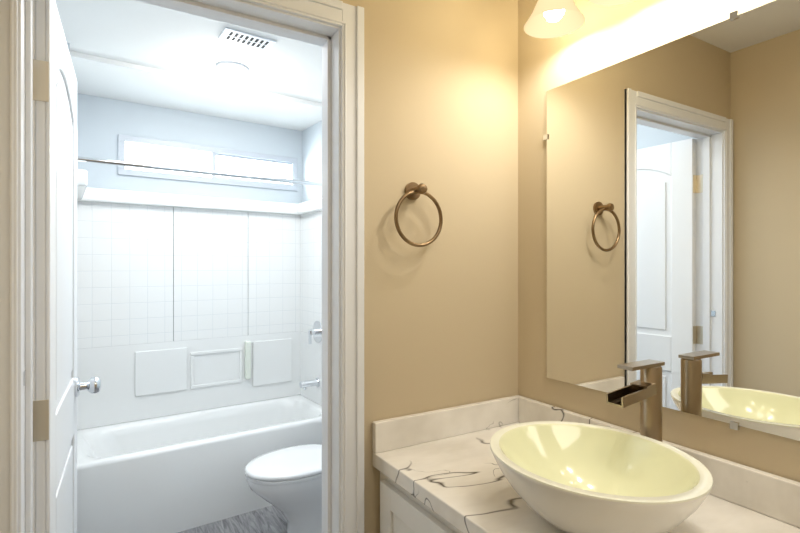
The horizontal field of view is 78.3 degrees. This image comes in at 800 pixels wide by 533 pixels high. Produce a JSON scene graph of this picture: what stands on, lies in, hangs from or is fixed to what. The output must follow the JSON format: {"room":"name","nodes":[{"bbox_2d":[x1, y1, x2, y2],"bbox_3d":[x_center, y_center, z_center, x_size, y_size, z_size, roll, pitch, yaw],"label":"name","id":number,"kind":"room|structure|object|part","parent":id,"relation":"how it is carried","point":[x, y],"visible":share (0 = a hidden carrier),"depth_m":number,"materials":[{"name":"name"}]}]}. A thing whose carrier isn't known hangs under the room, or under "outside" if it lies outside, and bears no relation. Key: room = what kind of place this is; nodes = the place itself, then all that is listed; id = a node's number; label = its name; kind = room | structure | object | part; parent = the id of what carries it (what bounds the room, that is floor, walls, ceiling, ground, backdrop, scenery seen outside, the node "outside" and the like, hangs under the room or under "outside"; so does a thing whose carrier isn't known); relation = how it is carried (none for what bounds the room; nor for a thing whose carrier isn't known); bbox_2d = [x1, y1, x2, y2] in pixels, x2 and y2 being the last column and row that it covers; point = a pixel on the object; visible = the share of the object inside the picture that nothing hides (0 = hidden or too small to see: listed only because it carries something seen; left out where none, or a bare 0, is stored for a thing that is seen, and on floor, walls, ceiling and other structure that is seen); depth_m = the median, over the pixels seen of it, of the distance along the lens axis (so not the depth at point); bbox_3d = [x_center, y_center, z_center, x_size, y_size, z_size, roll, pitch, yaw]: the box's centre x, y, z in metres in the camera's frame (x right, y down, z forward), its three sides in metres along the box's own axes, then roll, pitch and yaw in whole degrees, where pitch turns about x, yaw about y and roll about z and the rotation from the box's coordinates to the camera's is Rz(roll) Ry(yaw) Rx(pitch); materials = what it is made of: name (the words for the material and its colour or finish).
{"room":"bathroom","nodes":[
{"label":"bathroom","id":0,"kind":"room"},
{"bbox_2d":[55,0,321,130],"bbox_3d":[-0.287,-1.058,1.449,3.400,0.085,5.620,0,0,-31],"label":"ceiling","id":1,"kind":"structure","parent":0,"point":[148,35],"depth_m":2.52,"materials":[{"name":"white paint"}]},
{"bbox_2d":[216,61,248,74],"bbox_3d":[-0.877,-1.032,2.565,0.164,0.016,0.164,0,0,-35],"label":"recessed light","id":2,"kind":"object","parent":1,"relation":"in","point":[220,65],"depth_m":2.55,"materials":[{"name":"white"}]},
{"bbox_3d":[-0.877,-1.034,2.565,0.104,0.001,0.104,0,0,-35],"label":"recessed ceiling light lens","id":3,"kind":"part","parent":2,"relation":"part of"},
{"bbox_2d":[218,27,275,50],"bbox_3d":[-0.695,-1.035,2.242,0.230,0.009,0.116,0,0,-35],"label":"ceiling vent","id":4,"kind":"object","parent":1,"relation":"in","point":[245,38],"visible":1,"depth_m":2.23,"materials":[{"name":"white"}]},
{"bbox_2d":[67,43,321,394],"bbox_3d":[-0.791,0.180,2.356,1.854,2.440,2.350,0,0,-35],"label":"wall","id":5,"kind":"structure","parent":0,"point":[102,123],"depth_m":3.21,"materials":[{"name":"white paint"}]},
{"bbox_2d":[77,156,321,185],"bbox_3d":[-0.971,-0.515,2.748,1.457,0.060,0.060,0,0,-35],"label":"curtain rod","id":6,"kind":"object","parent":5,"relation":"attached to","point":[157,167],"visible":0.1,"depth_m":2.63,"materials":[{"name":"silver metal"}]},
{"bbox_2d":[118,134,297,190],"bbox_3d":[-1.260,-0.682,3.350,1.162,0.245,0.082,0,0,-35],"label":"window","id":7,"kind":"structure","parent":5,"relation":"attached to","point":[214,152],"depth_m":3.30,"materials":[{"name":"grey plastic"}]},
{"bbox_2d":[178,505,286,532],"bbox_3d":[-0.287,1.430,1.449,3.400,0.060,5.620,0,0,-31],"label":"floor","id":8,"kind":"structure","parent":0,"point":[271,519],"depth_m":2.66,"materials":[{"name":"grey tile"}]},
{"bbox_2d":[77,169,321,532],"bbox_3d":[-1.159,0.470,2.965,1.510,1.860,0.680,0,0,-35],"label":"bathtub","id":9,"kind":"object","parent":8,"relation":"on","point":[199,336],"visible":0.83,"depth_m":3.09,"materials":[{"name":"white plastic"}]},
{"bbox_3d":[-1.211,0.682,3.310,1.020,0.315,0.012,0,0,-35],"label":"surround moulding","id":10,"kind":"part","parent":9,"relation":"part of","materials":[{"name":"white plastic"}]},
{"bbox_2d":[245,444,321,532],"bbox_3d":[-0.437,1.039,2.589,0.755,0.722,0.437,0,0,-35],"label":"toilet","id":11,"kind":"object","parent":8,"relation":"on","point":[287,482],"visible":0.38,"depth_m":2.39,"materials":[{"name":"white ceramic"}]},
{"bbox_3d":[-0.520,1.002,2.515,0.533,0.052,0.382,0,0,-35],"label":"seat lid","id":12,"kind":"part","parent":11,"relation":"part of","materials":[{"name":"white ceramic"}]},
{"bbox_2d":[372,463,467,532],"bbox_3d":[0.579,0.980,0.824,0.551,0.841,1.617,0,0,-31],"label":"bathroom vanity","id":13,"kind":"object","parent":8,"relation":"on","point":[401,511],"depth_m":1.24,"materials":[{"name":"white wood"}]},
{"bbox_2d":[372,439,799,532],"bbox_3d":[0.582,0.538,0.814,0.557,0.040,1.636,0,0,-31],"label":"countertop","id":14,"kind":"structure","parent":13,"relation":"on","point":[422,468],"depth_m":1.21,"materials":[{"name":"white stone"}]},
{"bbox_2d":[448,411,759,532],"bbox_3d":[0.387,0.449,0.996,0.380,0.138,0.430,0,0,-31],"label":"sink","id":15,"kind":"object","parent":14,"relation":"in","point":[561,471],"depth_m":1.05,"materials":[{"name":"white ceramic"}]},
{"bbox_2d":[606,359,664,438],"bbox_3d":[0.548,0.371,1.134,0.168,0.293,0.060,0,0,-31],"label":"faucet","id":16,"kind":"object","parent":14,"relation":"on","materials":[{"name":"brown metal"}]},
{"bbox_2d":[372,395,519,454],"bbox_3d":[0.166,0.476,1.507,0.557,0.085,0.020,0,0,-31],"label":"backsplash","id":17,"kind":"structure","parent":0,"relation":"attached to","point":[408,430],"depth_m":1.47,"materials":[{"name":"white stone"}]},
{"bbox_2d":[340,0,799,532],"bbox_3d":[0.455,0.180,0.192,1.662,2.440,2.700,0,0,-31],"label":"wall","id":18,"kind":"structure","parent":0,"point":[455,123],"depth_m":1.49,"materials":[{"name":"beige paint"}]},
{"bbox_2d":[394,182,442,246],"bbox_3d":[0.052,-0.151,1.416,0.165,0.192,0.065,0,0,-31],"label":"towel ring","id":19,"kind":"object","parent":18,"relation":"attached to","point":[413,190],"visible":0.98,"depth_m":1.41,"materials":[{"name":"brown metal"}]},
{"bbox_2d":[524,0,635,37],"bbox_3d":[0.556,-0.787,1.202,0.206,0.225,0.620,0,0,-31],"label":"sconce","id":20,"kind":"object","parent":18,"relation":"attached to","point":[552,18],"visible":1,"depth_m":1.38,"materials":[{"name":"white glass"}]},
{"bbox_2d":[543,0,799,440],"bbox_3d":[0.805,-0.102,0.979,0.010,0.923,1.349,0,0,-31],"label":"mirror","id":21,"kind":"object","parent":18,"relation":"attached to","point":[673,205],"visible":1,"depth_m":1.17,"materials":[{"name":"clear mirror"}]},
{"bbox_2d":[520,396,799,526],"bbox_3d":[0.817,0.476,0.944,0.020,0.085,1.616,0,0,-31],"label":"backsplash","id":22,"kind":"structure","parent":0,"relation":"attached to","point":[779,496],"depth_m":1.01,"materials":[{"name":"white stone"}]},
{"bbox_3d":[-0.160,0.180,1.432,2.400,2.440,0.060,0,0,-31],"label":"bathtub","id":23,"kind":"object","parent":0,"visible":0},
{"bbox_2d":[0,0,363,532],"bbox_3d":[-0.489,0.345,1.200,0.820,2.109,0.156,0,0,-31],"label":"door frame","id":24,"kind":"structure","parent":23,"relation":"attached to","point":[348,19],"depth_m":1.32,"materials":[{"name":"white wood"}]},
{"bbox_2d":[23,370,25,385],"bbox_3d":[-0.769,0.228,1.008,0.002,0.028,0.024,0,0,-31],"label":"plate","id":25,"kind":"object","parent":24,"relation":"attached to","point":[24,378],"visible":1,"depth_m":1.00,"materials":[{"name":"silver metal"}]},
{"bbox_2d":[33,0,100,532],"bbox_3d":[-0.942,0.377,1.371,0.180,2.026,0.711,0,0,-31],"label":"door","id":26,"kind":"structure","parent":24,"relation":"attached to","point":[58,384],"depth_m":1.16,"materials":[{"name":"white"}]},
{"bbox_3d":[-0.792,0.370,1.073,0.039,1.649,0.046,0,0,-31],"label":"door hinges","id":27,"kind":"part","parent":26,"relation":"part of","materials":[{"name":"metal"}]},
{"bbox_3d":[-1.100,0.400,1.634,0.180,0.066,0.098,0,0,-31],"label":"knob","id":28,"kind":"part","parent":26,"relation":"part of","materials":[{"name":"silver metal"}]},
{"label":"outside","id":29,"kind":"structure","parent":0,"visible":0},
{"bbox_2d":[125,144,288,183],"bbox_3d":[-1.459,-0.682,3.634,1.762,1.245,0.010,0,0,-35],"label":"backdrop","id":30,"kind":"structure","parent":29,"point":[250,169],"depth_m":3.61,"materials":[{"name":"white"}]}
]}

